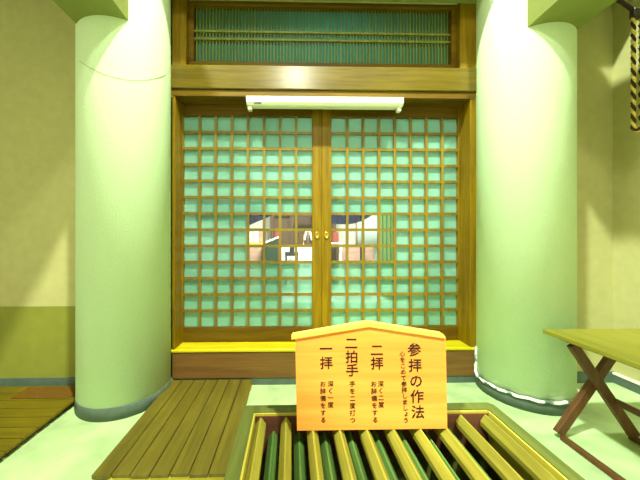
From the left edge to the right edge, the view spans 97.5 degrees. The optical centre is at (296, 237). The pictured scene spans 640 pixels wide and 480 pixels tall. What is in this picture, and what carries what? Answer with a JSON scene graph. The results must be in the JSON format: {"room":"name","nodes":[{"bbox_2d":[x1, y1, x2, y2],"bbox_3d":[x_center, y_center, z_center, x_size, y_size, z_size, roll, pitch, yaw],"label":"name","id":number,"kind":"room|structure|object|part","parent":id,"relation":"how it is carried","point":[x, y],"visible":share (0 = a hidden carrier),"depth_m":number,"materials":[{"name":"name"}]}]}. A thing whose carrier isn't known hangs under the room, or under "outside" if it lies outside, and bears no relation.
{"room":"house of worship","nodes":[
{"label":"house of worship","id":0,"kind":"room"},
{"bbox_2d":[250,215,271,224],"bbox_3d":[-1.065,-0.435,4.985,1.480,0.430,0.052,0,0,-1],"label":"curtain valance","id":1,"kind":"object","parent":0,"point":[253,218],"visible":0.09,"depth_m":4.98,"materials":[{"name":"blue fabric"}]},
{"bbox_2d":[250,216,355,244],"bbox_3d":[0.360,-0.600,6.659,6.200,3.300,0.100,0,0,-1],"label":"wall","id":2,"kind":"structure","parent":0,"point":[342,234],"depth_m":6.62,"materials":[{"name":"paint"}]},
{"bbox_2d":[0,0,612,379],"bbox_3d":[-0.752,-1.550,2.475,7.000,5.600,0.220,0,0,-1],"label":"wall","id":3,"kind":"structure","parent":0,"point":[37,37],"depth_m":2.34,"materials":[{"name":"paint"}]},
{"bbox_2d":[0,306,74,377],"bbox_3d":[-2.899,0.865,2.317,2.700,0.590,0.006,0,0,-1],"label":"dado","id":4,"kind":"object","parent":3,"relation":"attached to","point":[36,341],"depth_m":2.33,"materials":[{"name":"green paint"}]},
{"bbox_2d":[0,377,74,385],"bbox_3d":[-2.899,1.205,2.311,2.700,0.090,0.018,0,0,-1],"label":"baseboard","id":5,"kind":"structure","parent":3,"relation":"attached to","point":[34,381],"depth_m":2.32,"materials":[{"name":"grey paint"}]},
{"bbox_2d":[171,96,181,349],"bbox_3d":[-1.090,-0.128,2.435,0.122,2.137,0.155,0,0,-1],"label":"door frame","id":6,"kind":"structure","parent":3,"relation":"attached to","point":[176,247],"depth_m":2.39,"materials":[{"name":"brown wood"}]},
{"bbox_2d":[171,64,476,106],"bbox_3d":[0.228,-1.326,2.486,2.760,0.258,0.238,0,0,-1],"label":"lintel","id":7,"kind":"object","parent":3,"relation":"attached to","point":[190,84],"visible":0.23,"depth_m":2.37,"materials":[{"name":"brown wood"}]},
{"bbox_2d":[171,0,188,64],"bbox_3d":[-1.045,-1.753,2.469,0.215,0.594,0.220,0,0,-1],"label":"post","id":8,"kind":"object","parent":7,"relation":"on","point":[180,8],"visible":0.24,"depth_m":2.36,"materials":[{"name":"brown wood"}]},
{"bbox_2d":[189,0,455,67],"bbox_3d":[0.233,-1.754,2.470,2.338,0.593,0.070,0,0,-1],"label":"window","id":9,"kind":"structure","parent":7,"relation":"on","point":[259,33],"depth_m":2.48,"materials":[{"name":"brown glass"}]},
{"bbox_2d":[246,96,403,112],"bbox_3d":[0.238,-1.141,2.405,1.327,0.110,0.102,0,0,-1],"label":"light fixture","id":10,"kind":"object","parent":7,"relation":"attached to","point":[255,102],"visible":1,"depth_m":2.36,"materials":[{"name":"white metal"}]},
{"bbox_2d":[456,3,475,67],"bbox_3d":[1.505,-1.753,2.522,0.205,0.594,0.220,0,0,-1],"label":"post","id":11,"kind":"object","parent":7,"relation":"on","point":[465,12],"visible":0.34,"depth_m":2.41,"materials":[{"name":"brown wood"}]},
{"bbox_2d":[302,0,616,5],"bbox_3d":[-0.746,-2.210,2.195,7.000,0.380,0.340,0,0,-1],"label":"beam","id":12,"kind":"structure","parent":3,"relation":"attached to","point":[415,1],"depth_m":2.39,"materials":[{"name":"paint"}]},
{"bbox_2d":[460,99,475,346],"bbox_3d":[1.550,-0.128,2.491,0.115,2.137,0.155,0,0,-1],"label":"door frame","id":13,"kind":"structure","parent":3,"relation":"attached to","point":[468,110],"depth_m":2.44,"materials":[{"name":"brown wood"}]},
{"bbox_2d":[577,371,612,382],"bbox_3d":[2.350,1.205,2.421,0.800,0.090,0.018,0,0,-1],"label":"baseboard","id":14,"kind":"structure","parent":3,"relation":"attached to","point":[582,377],"depth_m":2.42,"materials":[{"name":"grey paint"}]},
{"bbox_2d":[0,383,639,479],"bbox_3d":[-0.710,1.300,0.485,7.000,0.100,4.200,0,0,-1],"label":"floor","id":15,"kind":"structure","parent":0,"point":[69,447],"depth_m":1.74,"materials":[{"name":"concrete"}]},
{"bbox_2d":[0,386,74,459],"bbox_3d":[-2.535,1.220,1.697,1.803,0.060,1.100,0,0,-1],"label":"deck","id":16,"kind":"object","parent":15,"relation":"on","point":[21,418],"visible":0.72,"depth_m":1.90,"materials":[{"name":"brown wood"}]},
{"bbox_2d":[10,387,74,398],"bbox_3d":[-1.906,1.186,2.152,0.440,0.008,0.153,0,0,-1],"label":"floor mat","id":17,"kind":"object","parent":16,"relation":"on","point":[30,392],"visible":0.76,"depth_m":2.14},
{"bbox_2d":[75,0,171,421],"bbox_3d":[-1.351,-1.550,2.222,0.648,5.600,0.648,0,0,-1],"label":"pillar","id":18,"kind":"structure","parent":15,"relation":"on","point":[123,127],"depth_m":1.95,"materials":[{"name":"paint"}]},
{"bbox_2d":[53,0,127,23],"bbox_3d":[-1.335,-1.982,0.362,0.385,0.935,3.980,0,0,-1],"label":"beam","id":19,"kind":"structure","parent":18,"relation":"attached to","point":[76,10],"depth_m":1.86,"materials":[{"name":"paint"}]},
{"bbox_2d":[81,62,164,80],"bbox_3d":[-1.233,-1.188,2.002,0.545,0.185,0.149,0,0,-28],"label":"wire","id":20,"kind":"object","parent":18,"relation":"attached to","point":[81,62],"visible":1,"depth_m":1.93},
{"bbox_2d":[91,379,251,479],"bbox_3d":[-0.703,1.220,1.880,0.677,0.060,0.944,0,0,-1],"label":"duckboard","id":21,"kind":"object","parent":15,"relation":"on","point":[189,431],"visible":0.88,"depth_m":1.68,"materials":[{"name":"brown wood"}]},
{"bbox_2d":[171,340,474,384],"bbox_3d":[0.233,1.095,2.491,2.630,0.309,0.228,0,0,-1],"label":"step","id":22,"kind":"structure","parent":15,"relation":"on","point":[265,363],"depth_m":2.38,"materials":[{"name":"brown wood"}]},
{"bbox_2d":[182,105,321,341],"bbox_3d":[-0.443,-0.155,2.545,1.334,2.189,0.054,0,0,-1],"label":"door","id":23,"kind":"structure","parent":22,"relation":"on","point":[238,163],"depth_m":2.55,"materials":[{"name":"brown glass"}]},
{"bbox_3d":[-0.444,-1.176,2.551,1.162,0.148,0.040,0,0,-1],"label":"rail","id":24,"kind":"part","parent":23,"relation":"part of","materials":[{"name":"brown wood"}]},
{"bbox_3d":[-0.444,0.873,2.551,1.162,0.133,0.040,0,0,-1],"label":"rail","id":25,"kind":"part","parent":23,"relation":"part of","materials":[{"name":"brown wood"}]},
{"bbox_3d":[0.233,0.953,2.491,2.630,0.024,0.228,0,0,-1],"label":"sill","id":26,"kind":"part","parent":22,"relation":"part of","materials":[{"name":"wood"}]},
{"bbox_2d":[322,107,459,339],"bbox_3d":[0.896,-0.155,2.573,1.340,2.189,0.054,0,0,-1],"label":"door","id":27,"kind":"structure","parent":22,"relation":"on","point":[404,165],"depth_m":2.58,"materials":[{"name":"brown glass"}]},
{"bbox_3d":[0.896,-1.176,2.579,1.169,0.148,0.040,0,0,-1],"label":"rail","id":28,"kind":"part","parent":27,"relation":"part of","materials":[{"name":"brown wood"}]},
{"bbox_3d":[0.896,0.873,2.579,1.169,0.133,0.040,0,0,-1],"label":"rail","id":29,"kind":"part","parent":27,"relation":"part of","materials":[{"name":"wood"}]},
{"bbox_2d":[224,402,584,479],"bbox_3d":[0.313,0.975,0.744,1.047,0.550,0.875,0,0,-1],"label":"offering box","id":30,"kind":"object","parent":15,"relation":"on","point":[479,441],"visible":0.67,"depth_m":1.00,"materials":[{"name":"yellow wood"}]},
{"bbox_2d":[291,320,446,430],"bbox_3d":[0.270,0.512,1.051,0.582,0.398,0.035,0,0,-1],"label":"sign board","id":31,"kind":"object","parent":30,"relation":"on","point":[365,374],"visible":1,"depth_m":1.04,"materials":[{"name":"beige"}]},
{"bbox_3d":[0.265,0.343,1.051,0.572,0.060,0.035,0,0,-1],"label":"crest moulding","id":32,"kind":"part","parent":31,"relation":"part of","materials":[{"name":"wood"}]},
{"bbox_3d":[0.313,1.006,0.744,1.023,0.489,0.851,0,0,-1],"label":"panel","id":33,"kind":"part","parent":30,"relation":"part of","materials":[{"name":"yellow wood"}]},
{"bbox_2d":[475,0,576,415],"bbox_3d":[1.837,-1.550,2.289,0.648,5.600,0.648,0,0,-1],"label":"pillar","id":34,"kind":"structure","parent":15,"relation":"on","point":[526,93],"depth_m":2.02,"materials":[{"name":"paint"}]},
{"bbox_2d":[474,346,578,404],"bbox_3d":[1.770,1.048,2.126,0.684,0.238,0.336,0,0,23],"label":"cable","id":35,"kind":"object","parent":34,"relation":"on","point":[475,356],"visible":0.77,"depth_m":2.06,"materials":[{"name":"white plastic"}]},
{"bbox_2d":[527,0,616,28],"bbox_3d":[1.886,-1.860,0.430,0.380,0.680,3.980,0,0,-1],"label":"beam","id":36,"kind":"structure","parent":34,"relation":"attached to","point":[577,13],"depth_m":1.90,"materials":[{"name":"paint"}]},
{"bbox_2d":[616,0,639,131],"bbox_3d":[2.285,-1.364,2.048,0.510,1.175,0.040,0,0,-1],"label":"bell rope","id":37,"kind":"object","parent":36,"relation":"hanging from","point":[634,14],"visible":1,"depth_m":2.05,"materials":[{"name":"multicoloured fabric"}]},
{"bbox_3d":[2.263,-1.798,2.048,0.465,0.308,0.028,0,0,-1],"label":"hanger rod","id":38,"kind":"part","parent":37,"relation":"part of","materials":[{"name":"brown wood"}]},
{"bbox_2d":[543,329,639,479],"bbox_3d":[1.943,0.922,1.307,0.660,0.654,1.052,0,0,-1],"label":"folding table","id":39,"kind":"object","parent":15,"relation":"on","point":[619,345],"visible":1,"depth_m":1.71,"materials":[{"name":"yellow wood"}]},
{"bbox_3d":[1.835,0.935,1.754,0.448,0.598,0.032,0,0,-1],"label":"leg","id":40,"kind":"part","parent":39,"relation":"part of","materials":[{"name":"brown wood"}]},
{"bbox_3d":[1.883,0.935,1.721,0.435,0.598,0.032,0,0,-1],"label":"leg","id":41,"kind":"part","parent":39,"relation":"part of","materials":[{"name":"brown wood"}]},
{"bbox_2d":[331,215,371,223],"bbox_3d":[0.920,-0.448,5.027,1.050,0.405,0.052,0,0,-1],"label":"curtain valance","id":42,"kind":"object","parent":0,"point":[335,219],"visible":0.2,"depth_m":5.02,"materials":[{"name":"blue fabric"}]},
{"bbox_2d":[613,0,639,381],"bbox_3d":[2.864,-1.550,0.560,0.150,5.600,4.200,0,0,-1],"label":"wall","id":43,"kind":"structure","parent":0,"point":[626,142],"depth_m":2.35,"materials":[{"name":"paint"}]},
{"bbox_2d":[612,372,639,393],"bbox_3d":[2.779,1.205,0.440,0.024,0.090,3.962,0,0,-1],"label":"baseboard","id":44,"kind":"structure","parent":43,"relation":"attached to","point":[630,384],"depth_m":2.32,"materials":[{"name":"grey paint"}]},
{"bbox_3d":[0.403,0.995,4.612,6.200,0.109,3.995,0,0,-1],"label":"floor","id":45,"kind":"structure","parent":0,"visible":0},
{"bbox_2d":[250,243,262,260],"bbox_3d":[-0.800,0.515,5.209,0.380,0.851,0.390,0,0,-1],"label":"chest","id":46,"kind":"object","parent":45,"relation":"on","point":[256,253],"visible":0.09,"depth_m":5.04,"materials":[{"name":"brown wood"}]},
{"bbox_2d":[254,231,258,242],"bbox_3d":[-0.749,-0.041,5.170,0.080,0.259,0.070,0,0,-1],"label":"packet","id":47,"kind":"object","parent":46,"relation":"on","point":[256,233],"visible":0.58,"depth_m":5.14,"materials":[{"name":"paper"}]},
{"bbox_2d":[259,231,262,242],"bbox_3d":[-0.659,-0.041,5.172,0.080,0.259,0.070,0,0,-1],"label":"packet","id":48,"kind":"object","parent":46,"relation":"on","point":[260,232],"visible":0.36,"depth_m":5.14,"materials":[{"name":"beige paper"}]},
{"bbox_2d":[266,236,278,260],"bbox_3d":[-0.459,0.456,4.966,0.270,0.971,0.290,0,0,-1],"label":"table","id":49,"kind":"object","parent":45,"relation":"on","point":[271,252],"visible":0.43,"depth_m":4.84,"materials":[{"name":"green fabric"}]},
{"bbox_2d":[275,231,278,260],"bbox_3d":[-0.372,0.396,5.343,0.100,1.091,0.100,0,0,-1],"label":"post","id":50,"kind":"object","parent":45,"relation":"on","point":[276,232],"visible":0.02,"depth_m":5.29,"materials":[{"name":"paint"}]},
{"bbox_2d":[285,247,297,260],"bbox_3d":[-0.096,0.550,5.049,0.240,0.781,0.200,0,0,-1],"label":"stand","id":51,"kind":"object","parent":45,"relation":"on","point":[291,249],"visible":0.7,"depth_m":4.95,"materials":[{"name":"black paint"}]},
{"bbox_2d":[282,247,311,260],"bbox_3d":[0.060,0.541,5.460,0.710,0.800,0.345,0,0,-1],"label":"altar table","id":52,"kind":"object","parent":45,"relation":"on","point":[304,253],"visible":0.17,"depth_m":5.29,"materials":[{"name":"white fabric"}]},
{"bbox_2d":[304,231,311,244],"bbox_3d":[0.215,-0.015,5.456,0.188,0.310,0.080,0,0,-1],"label":"wand","id":53,"kind":"object","parent":52,"relation":"on","point":[305,231],"visible":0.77,"depth_m":5.44,"materials":[{"name":"white paper"}]},
{"bbox_2d":[271,215,335,260],"bbox_3d":[0.135,-0.080,6.214,1.530,2.041,0.580,0,0,-1],"label":"tall cabinet","id":54,"kind":"object","parent":45,"relation":"on","point":[287,221],"visible":0.2,"depth_m":6.04,"materials":[{"name":"brown wood"}]},
{"bbox_3d":[-0.322,-0.140,6.045,0.330,0.660,0.040,0,0,-1],"label":"door","id":55,"kind":"part","parent":54,"relation":"part of","materials":[{"name":"brown wood"}]},
{"bbox_3d":[0.135,-0.450,6.214,1.530,1.300,0.580,0,0,-1],"label":"frame","id":56,"kind":"part","parent":54,"relation":"part of","materials":[{"name":"brown wood"}]},
{"bbox_2d":[331,243,341,259],"bbox_3d":[0.693,0.513,5.116,0.240,0.856,0.200,0,0,-1],"label":"side table","id":57,"kind":"object","parent":45,"relation":"on","point":[340,248],"visible":0.3,"depth_m":5.04,"materials":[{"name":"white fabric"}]},
{"bbox_2d":[332,232,338,242],"bbox_3d":[0.703,-0.013,5.116,0.100,0.194,0.100,0,0,-1],"label":"box","id":58,"kind":"object","parent":57,"relation":"on","point":[335,235],"visible":1,"depth_m":5.07,"materials":[{"name":"red"}]},
{"bbox_2d":[336,247,373,259],"bbox_3d":[1.116,0.555,5.444,0.660,0.771,0.362,0,0,-1],"label":"base cabinet","id":59,"kind":"object","parent":45,"relation":"on","point":[354,252],"visible":0.23,"depth_m":5.27,"materials":[{"name":"brown wood"}]},
{"bbox_3d":[0.960,0.535,5.265,0.280,0.651,0.012,0,0,-1],"label":"door","id":60,"kind":"part","parent":59,"relation":"part of","materials":[{"name":"brown wood"}]},
{"bbox_3d":[1.280,0.535,5.272,0.280,0.651,0.012,0,0,-1],"label":"door","id":61,"kind":"part","parent":59,"relation":"part of","materials":[{"name":"brown wood"}]},
{"bbox_2d":[356,215,376,259],"bbox_3d":[1.488,-0.074,5.848,0.520,2.031,0.050,0,0,-1],"label":"screen","id":62,"kind":"object","parent":45,"relation":"on","point":[370,222],"visible":0.12,"depth_m":5.83,"materials":[{"name":"white paper"}]},
{"bbox_3d":[1.488,-0.074,5.848,0.520,2.031,0.050,0,0,-1],"label":"frame","id":63,"kind":"part","parent":62,"relation":"part of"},
{"bbox_2d":[380,215,392,259],"bbox_3d":[1.612,0.120,5.041,0.285,1.641,0.040,0,0,-1],"label":"curtain","id":64,"kind":"object","parent":45,"relation":"on","point":[386,221],"visible":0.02,"depth_m":5.04,"materials":[{"name":"fabric"}]}
]}

